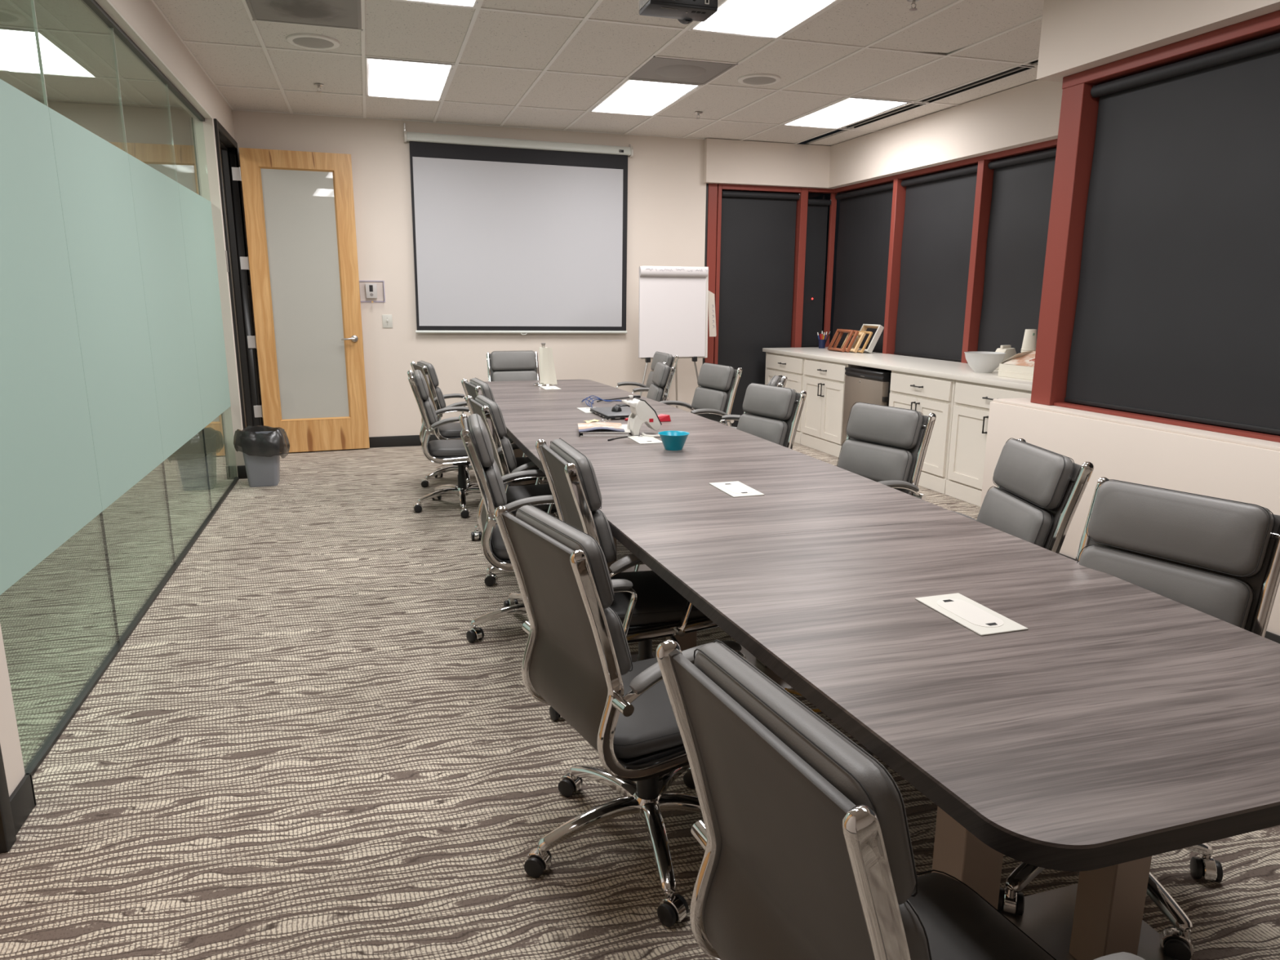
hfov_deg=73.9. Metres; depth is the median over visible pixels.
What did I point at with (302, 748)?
floor
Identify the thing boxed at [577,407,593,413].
cable plate
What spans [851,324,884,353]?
picture frame
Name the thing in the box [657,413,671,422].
packet
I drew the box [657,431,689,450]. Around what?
bowl
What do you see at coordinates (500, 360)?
cushion
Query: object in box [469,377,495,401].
cushion
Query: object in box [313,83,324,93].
sprinkler head
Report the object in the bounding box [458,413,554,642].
chair
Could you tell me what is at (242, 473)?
baseboard
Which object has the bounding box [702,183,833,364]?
window
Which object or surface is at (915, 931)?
cushion
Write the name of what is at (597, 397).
cable
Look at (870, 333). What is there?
picture frame
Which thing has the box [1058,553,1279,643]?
baseboard
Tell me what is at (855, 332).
picture frame
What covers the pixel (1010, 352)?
container
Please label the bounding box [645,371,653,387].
cushion
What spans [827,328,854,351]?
picture frame
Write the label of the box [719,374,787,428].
chair
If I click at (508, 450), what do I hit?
cushion
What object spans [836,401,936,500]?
chair
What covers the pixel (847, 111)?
ceiling light
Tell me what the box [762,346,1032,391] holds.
countertop
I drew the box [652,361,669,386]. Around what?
cushion
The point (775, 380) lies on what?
cushion
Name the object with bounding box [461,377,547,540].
chair
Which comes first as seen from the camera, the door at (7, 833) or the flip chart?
the door at (7, 833)
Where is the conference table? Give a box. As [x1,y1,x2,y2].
[484,379,1279,959]
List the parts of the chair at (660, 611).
rail, panel, rail, seat, height lever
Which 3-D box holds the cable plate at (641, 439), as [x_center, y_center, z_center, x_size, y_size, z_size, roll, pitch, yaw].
[0.024,-0.205,4.283,0.124,0.005,0.238,-4,13,-17]
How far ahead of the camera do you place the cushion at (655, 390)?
6.64 m
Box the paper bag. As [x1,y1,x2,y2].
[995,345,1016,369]
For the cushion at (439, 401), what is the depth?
6.34 m
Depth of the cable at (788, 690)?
2.25 m
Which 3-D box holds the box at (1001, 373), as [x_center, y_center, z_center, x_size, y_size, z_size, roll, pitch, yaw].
[2.818,-0.729,5.922,0.383,0.044,0.484,-4,13,-20]
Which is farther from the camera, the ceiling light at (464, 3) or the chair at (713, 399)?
the chair at (713, 399)
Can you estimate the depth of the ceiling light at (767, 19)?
4.82 m
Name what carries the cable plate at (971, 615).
on the conference table
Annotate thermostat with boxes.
[359,280,385,302]
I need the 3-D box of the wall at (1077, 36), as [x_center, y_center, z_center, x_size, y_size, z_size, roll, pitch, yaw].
[3.139,-0.934,4.178,1.855,3.004,11.500,-4,13,-17]
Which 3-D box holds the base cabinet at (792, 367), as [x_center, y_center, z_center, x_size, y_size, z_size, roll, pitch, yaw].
[1.832,-0.896,8.999,0.816,0.866,0.883,-4,13,-17]
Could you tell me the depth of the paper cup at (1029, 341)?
6.34 m
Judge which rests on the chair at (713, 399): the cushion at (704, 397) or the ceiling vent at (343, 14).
the cushion at (704, 397)
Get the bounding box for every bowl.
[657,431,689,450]
[964,351,1005,373]
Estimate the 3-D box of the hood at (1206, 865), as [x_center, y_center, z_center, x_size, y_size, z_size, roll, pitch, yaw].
[1.456,0.982,2.182,0.027,0.057,0.066,4,13,15]
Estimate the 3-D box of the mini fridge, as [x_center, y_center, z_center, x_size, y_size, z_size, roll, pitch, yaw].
[2.254,-0.566,7.503,0.685,0.860,0.654,-4,13,-17]
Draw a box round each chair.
[407,368,480,518]
[410,360,472,487]
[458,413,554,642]
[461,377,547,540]
[465,394,558,586]
[486,350,539,381]
[494,503,746,927]
[535,438,718,720]
[615,351,678,405]
[646,361,675,401]
[656,639,1145,959]
[659,362,742,426]
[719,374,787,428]
[736,382,806,448]
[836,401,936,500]
[950,438,1093,553]
[997,477,1279,959]
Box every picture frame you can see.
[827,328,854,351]
[832,329,858,352]
[840,332,866,352]
[847,330,872,353]
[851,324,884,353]
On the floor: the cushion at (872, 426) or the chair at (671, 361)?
the chair at (671, 361)
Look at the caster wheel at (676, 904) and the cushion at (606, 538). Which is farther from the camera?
the cushion at (606, 538)
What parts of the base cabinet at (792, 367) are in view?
door, drawer, recessed panel, door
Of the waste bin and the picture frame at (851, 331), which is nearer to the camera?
the waste bin
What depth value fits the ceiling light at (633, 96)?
6.81 m
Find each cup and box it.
[817,330,830,348]
[1021,328,1036,350]
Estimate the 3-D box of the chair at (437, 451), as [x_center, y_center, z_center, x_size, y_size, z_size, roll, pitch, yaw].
[-1.249,-0.272,5.857,0.661,0.954,0.627,-3,13,-15]
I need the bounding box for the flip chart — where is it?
[638,266,716,408]
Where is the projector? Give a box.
[639,0,717,24]
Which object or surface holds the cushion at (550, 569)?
on the chair at (577, 662)
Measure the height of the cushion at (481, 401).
0.172 m
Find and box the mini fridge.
[841,367,891,444]
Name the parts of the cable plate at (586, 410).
lid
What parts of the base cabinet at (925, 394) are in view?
recessed panel, door, handle, drawer, recessed panel, door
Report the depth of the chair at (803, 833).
1.08 m
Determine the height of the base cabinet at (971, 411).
0.866 m
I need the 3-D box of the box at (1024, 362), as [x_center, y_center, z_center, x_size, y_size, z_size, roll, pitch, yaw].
[2.818,-0.825,5.902,0.382,0.150,0.472,-4,13,-19]
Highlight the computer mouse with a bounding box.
[611,404,622,412]
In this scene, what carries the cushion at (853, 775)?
on the chair at (803, 833)
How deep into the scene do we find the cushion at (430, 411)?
5.60 m
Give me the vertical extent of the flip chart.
1.738 m
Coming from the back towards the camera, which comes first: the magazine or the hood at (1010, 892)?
the magazine
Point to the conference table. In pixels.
(1128, 724)
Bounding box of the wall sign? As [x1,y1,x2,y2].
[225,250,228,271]
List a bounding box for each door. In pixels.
[0,744,16,853]
[193,118,369,476]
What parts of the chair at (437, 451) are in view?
rail, panel, leg, rail, leg, seat, leg, leg, leg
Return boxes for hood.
[413,501,422,510]
[420,477,430,484]
[460,506,470,515]
[468,623,482,639]
[474,528,479,538]
[484,570,497,582]
[506,598,515,605]
[524,845,551,870]
[559,772,582,791]
[1003,885,1017,913]
[1197,853,1217,880]
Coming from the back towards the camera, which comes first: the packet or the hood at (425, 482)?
the hood at (425, 482)
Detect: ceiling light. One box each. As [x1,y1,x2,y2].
[0,26,99,78]
[364,57,454,101]
[397,0,479,8]
[588,78,702,115]
[688,0,839,39]
[782,97,912,128]
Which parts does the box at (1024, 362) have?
printed lid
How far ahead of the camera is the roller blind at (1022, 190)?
6.73 m
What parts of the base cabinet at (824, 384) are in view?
door, recessed panel, handle, drawer, recessed panel, door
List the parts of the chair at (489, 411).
rail, panel, leg, rail, seat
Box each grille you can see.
[293,37,333,48]
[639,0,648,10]
[742,76,775,84]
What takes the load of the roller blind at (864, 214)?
attached to the window at (984, 179)
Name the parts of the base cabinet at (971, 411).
door, recessed panel, handle, handle, drawer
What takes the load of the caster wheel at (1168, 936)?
attached to the chair at (1217, 557)
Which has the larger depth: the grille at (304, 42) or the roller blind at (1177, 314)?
the grille at (304, 42)
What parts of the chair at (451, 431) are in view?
rail, panel, leg, rail, leg, seat, leg, leg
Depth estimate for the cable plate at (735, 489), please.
3.18 m
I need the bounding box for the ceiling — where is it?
[0,0,1044,146]
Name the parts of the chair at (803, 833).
panel, rail, rail, seat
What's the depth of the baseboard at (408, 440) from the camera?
8.31 m
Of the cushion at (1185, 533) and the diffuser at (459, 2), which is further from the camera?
the diffuser at (459, 2)
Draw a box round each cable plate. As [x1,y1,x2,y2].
[539,386,561,390]
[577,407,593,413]
[627,435,662,444]
[709,480,764,497]
[915,592,1028,635]
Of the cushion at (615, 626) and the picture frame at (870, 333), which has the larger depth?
the picture frame at (870, 333)
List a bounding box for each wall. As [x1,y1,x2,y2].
[0,0,244,796]
[37,100,226,454]
[232,110,706,436]
[703,0,1279,635]
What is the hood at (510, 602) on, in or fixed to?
attached to the chair at (474, 435)
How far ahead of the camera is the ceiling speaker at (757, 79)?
6.18 m
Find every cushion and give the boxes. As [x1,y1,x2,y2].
[413,369,429,399]
[417,360,439,386]
[422,396,437,425]
[434,386,445,408]
[467,413,493,467]
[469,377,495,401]
[475,395,506,437]
[483,458,506,507]
[490,351,536,370]
[492,370,537,381]
[499,436,516,471]
[515,505,613,608]
[550,439,601,511]
[591,509,616,563]
[603,607,631,675]
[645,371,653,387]
[646,383,662,401]
[650,351,672,370]
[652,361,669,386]
[692,386,727,411]
[693,642,915,904]
[697,363,733,391]
[736,413,787,445]
[742,382,795,420]
[767,375,781,386]
[837,439,912,481]
[846,402,922,448]
[898,899,929,959]
[976,487,1052,546]
[993,439,1073,509]
[1078,545,1253,628]
[1087,480,1273,577]
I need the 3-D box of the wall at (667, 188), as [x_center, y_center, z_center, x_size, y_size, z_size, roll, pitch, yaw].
[-1.501,-1.863,8.341,4.520,3.004,0.120,-4,13,-17]
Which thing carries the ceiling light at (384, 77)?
attached to the ceiling
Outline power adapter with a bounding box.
[616,404,630,407]
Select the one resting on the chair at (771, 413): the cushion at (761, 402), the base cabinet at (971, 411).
the cushion at (761, 402)
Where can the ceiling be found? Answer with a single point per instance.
(543, 64)
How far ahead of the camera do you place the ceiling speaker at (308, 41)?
5.30 m
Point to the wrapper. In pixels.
(592, 420)
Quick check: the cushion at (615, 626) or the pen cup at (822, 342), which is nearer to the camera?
the cushion at (615, 626)
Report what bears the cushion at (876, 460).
on the chair at (885, 445)
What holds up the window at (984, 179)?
in the wall at (1077, 36)
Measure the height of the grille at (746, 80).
0.014 m
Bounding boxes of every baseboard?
[8,772,36,835]
[237,465,247,478]
[368,434,509,448]
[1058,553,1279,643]
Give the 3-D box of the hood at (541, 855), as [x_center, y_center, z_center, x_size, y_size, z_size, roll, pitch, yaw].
[-0.264,0.970,2.197,0.066,0.057,0.027,5,13,19]
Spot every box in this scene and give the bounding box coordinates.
[997,369,1033,380]
[999,349,1035,373]
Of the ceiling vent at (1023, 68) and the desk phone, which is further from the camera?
the ceiling vent at (1023, 68)
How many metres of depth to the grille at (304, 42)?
5.31 m
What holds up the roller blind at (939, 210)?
attached to the window at (984, 179)
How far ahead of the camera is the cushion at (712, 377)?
6.10 m
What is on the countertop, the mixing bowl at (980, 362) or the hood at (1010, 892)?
the mixing bowl at (980, 362)
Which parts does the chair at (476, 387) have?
rail, panel, leg, rail, seat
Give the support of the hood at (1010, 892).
attached to the chair at (1217, 557)
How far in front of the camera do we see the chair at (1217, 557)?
2.08 m
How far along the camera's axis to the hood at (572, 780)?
2.53 m
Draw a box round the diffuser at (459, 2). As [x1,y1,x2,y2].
[425,0,475,5]
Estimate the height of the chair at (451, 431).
0.958 m
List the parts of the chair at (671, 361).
rail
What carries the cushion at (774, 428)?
on the chair at (771, 413)
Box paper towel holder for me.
[533,342,557,386]
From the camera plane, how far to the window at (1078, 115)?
4.53 m
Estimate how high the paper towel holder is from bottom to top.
0.337 m
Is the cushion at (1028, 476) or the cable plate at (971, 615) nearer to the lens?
the cable plate at (971, 615)
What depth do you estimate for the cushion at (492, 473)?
3.39 m
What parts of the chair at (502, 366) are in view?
rail, rail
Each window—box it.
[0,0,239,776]
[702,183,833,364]
[823,138,1057,363]
[1030,9,1279,442]
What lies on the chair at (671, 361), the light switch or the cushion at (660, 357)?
the cushion at (660, 357)
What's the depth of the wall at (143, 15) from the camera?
6.05 m
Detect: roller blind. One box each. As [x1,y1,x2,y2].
[717,191,799,426]
[801,199,831,346]
[831,182,893,352]
[893,164,977,361]
[977,147,1056,354]
[1064,32,1279,435]
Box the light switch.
[382,314,392,328]
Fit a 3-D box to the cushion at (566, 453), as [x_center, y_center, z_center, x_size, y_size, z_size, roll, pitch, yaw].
[-0.212,-0.021,2.756,0.092,0.172,0.408,-4,13,-18]
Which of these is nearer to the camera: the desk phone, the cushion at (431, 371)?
the desk phone
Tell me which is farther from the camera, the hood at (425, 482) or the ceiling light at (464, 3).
the hood at (425, 482)
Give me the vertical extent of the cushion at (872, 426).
0.172 m
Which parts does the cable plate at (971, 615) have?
lid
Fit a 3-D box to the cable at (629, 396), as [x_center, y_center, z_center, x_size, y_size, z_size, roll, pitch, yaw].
[-0.156,-0.568,5.913,0.405,0.018,0.054,-11,16,-41]
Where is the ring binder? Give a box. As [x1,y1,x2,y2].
[578,424,631,436]
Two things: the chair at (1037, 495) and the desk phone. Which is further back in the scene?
the desk phone
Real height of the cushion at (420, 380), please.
0.172 m
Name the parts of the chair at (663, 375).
panel, rail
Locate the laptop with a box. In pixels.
[590,406,631,419]
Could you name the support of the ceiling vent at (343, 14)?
in the ceiling
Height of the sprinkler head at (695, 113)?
0.056 m
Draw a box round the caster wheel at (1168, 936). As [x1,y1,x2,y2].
[1159,928,1194,955]
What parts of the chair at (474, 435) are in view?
rail, panel, rail, leg, seat, leg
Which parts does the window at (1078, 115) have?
corner post, sill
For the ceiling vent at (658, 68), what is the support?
in the ceiling
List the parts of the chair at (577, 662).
rail, panel, leg, leg, rail, seat, leg, leg, leg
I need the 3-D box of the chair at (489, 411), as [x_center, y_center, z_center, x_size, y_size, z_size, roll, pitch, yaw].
[-0.518,0.042,4.431,0.657,0.954,0.645,-4,13,-21]
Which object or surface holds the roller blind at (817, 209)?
attached to the window at (713, 191)
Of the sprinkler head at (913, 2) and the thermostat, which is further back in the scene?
the thermostat
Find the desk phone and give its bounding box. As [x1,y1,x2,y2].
[622,396,662,437]
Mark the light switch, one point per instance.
(387, 319)
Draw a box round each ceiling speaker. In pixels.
[286,33,339,49]
[737,73,781,85]
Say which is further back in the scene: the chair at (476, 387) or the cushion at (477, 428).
the chair at (476, 387)
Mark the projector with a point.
(686, 11)
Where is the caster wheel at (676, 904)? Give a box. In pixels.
[659,891,686,921]
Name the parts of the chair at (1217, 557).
leg, rail, leg, panel, leg, rail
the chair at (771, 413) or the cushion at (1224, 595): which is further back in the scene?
the chair at (771, 413)
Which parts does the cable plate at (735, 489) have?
lid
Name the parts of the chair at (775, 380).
rail, rail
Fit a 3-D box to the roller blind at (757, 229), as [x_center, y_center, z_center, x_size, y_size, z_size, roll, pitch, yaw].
[1.264,-1.813,9.217,0.909,2.491,0.062,-4,13,-17]
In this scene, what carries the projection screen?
attached to the wall at (667, 188)
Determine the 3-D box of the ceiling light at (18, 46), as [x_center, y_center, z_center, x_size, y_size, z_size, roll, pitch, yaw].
[-4.079,-2.865,5.607,0.590,0.107,1.199,-4,13,-17]
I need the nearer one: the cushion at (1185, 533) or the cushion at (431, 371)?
the cushion at (1185, 533)
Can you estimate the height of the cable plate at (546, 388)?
0.005 m
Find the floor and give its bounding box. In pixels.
[0,441,1279,959]
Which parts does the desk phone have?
plate, line cord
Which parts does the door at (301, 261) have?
frame, lever handle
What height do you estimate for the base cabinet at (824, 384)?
0.866 m
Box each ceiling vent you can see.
[245,0,361,30]
[628,57,736,84]
[841,58,1038,128]
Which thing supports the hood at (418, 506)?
attached to the chair at (437, 451)
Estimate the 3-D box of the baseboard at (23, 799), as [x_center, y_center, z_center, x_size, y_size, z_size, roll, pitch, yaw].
[-1.770,0.917,2.379,0.073,0.105,0.177,-4,13,-17]
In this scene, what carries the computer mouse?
on the laptop
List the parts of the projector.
connector panel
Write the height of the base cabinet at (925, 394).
0.866 m
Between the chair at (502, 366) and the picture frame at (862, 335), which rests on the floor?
the chair at (502, 366)
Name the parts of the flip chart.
leg, leg, leg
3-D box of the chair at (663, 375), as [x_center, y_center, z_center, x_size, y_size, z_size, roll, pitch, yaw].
[-0.049,-0.466,6.820,0.632,0.935,0.651,-1,12,-8]
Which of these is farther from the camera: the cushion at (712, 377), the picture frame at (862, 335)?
the picture frame at (862, 335)
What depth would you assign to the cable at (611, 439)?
4.32 m
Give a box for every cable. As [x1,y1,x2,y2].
[581,395,626,407]
[596,395,640,401]
[607,435,639,440]
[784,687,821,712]
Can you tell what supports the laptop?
on the conference table
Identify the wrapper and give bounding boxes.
[584,419,599,422]
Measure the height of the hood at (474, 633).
0.057 m
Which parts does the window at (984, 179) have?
corner post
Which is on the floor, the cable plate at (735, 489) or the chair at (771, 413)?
the chair at (771, 413)
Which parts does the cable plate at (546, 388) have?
lid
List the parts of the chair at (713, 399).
panel, rail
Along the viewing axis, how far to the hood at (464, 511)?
5.67 m
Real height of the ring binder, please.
0.022 m
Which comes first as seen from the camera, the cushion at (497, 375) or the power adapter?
the power adapter
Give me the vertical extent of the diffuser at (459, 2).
0.001 m
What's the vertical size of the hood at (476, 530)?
0.057 m
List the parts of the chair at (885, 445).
panel, rail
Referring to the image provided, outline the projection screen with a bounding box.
[403,122,633,334]
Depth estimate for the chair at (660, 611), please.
2.73 m
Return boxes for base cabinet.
[764,351,805,444]
[800,357,866,457]
[888,370,955,493]
[945,380,1031,506]
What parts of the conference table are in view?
post, post, foot plate, post, foot plate, post, foot plate, post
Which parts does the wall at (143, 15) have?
over door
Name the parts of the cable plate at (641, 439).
lid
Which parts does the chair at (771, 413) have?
panel, rail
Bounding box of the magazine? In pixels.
[577,422,624,431]
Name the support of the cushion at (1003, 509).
on the chair at (1037, 495)
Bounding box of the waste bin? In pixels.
[233,425,289,487]
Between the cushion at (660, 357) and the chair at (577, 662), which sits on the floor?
the chair at (577, 662)
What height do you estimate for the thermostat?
0.205 m
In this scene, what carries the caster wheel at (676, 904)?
attached to the chair at (577, 662)
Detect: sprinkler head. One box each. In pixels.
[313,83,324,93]
[694,111,702,119]
[906,0,919,11]

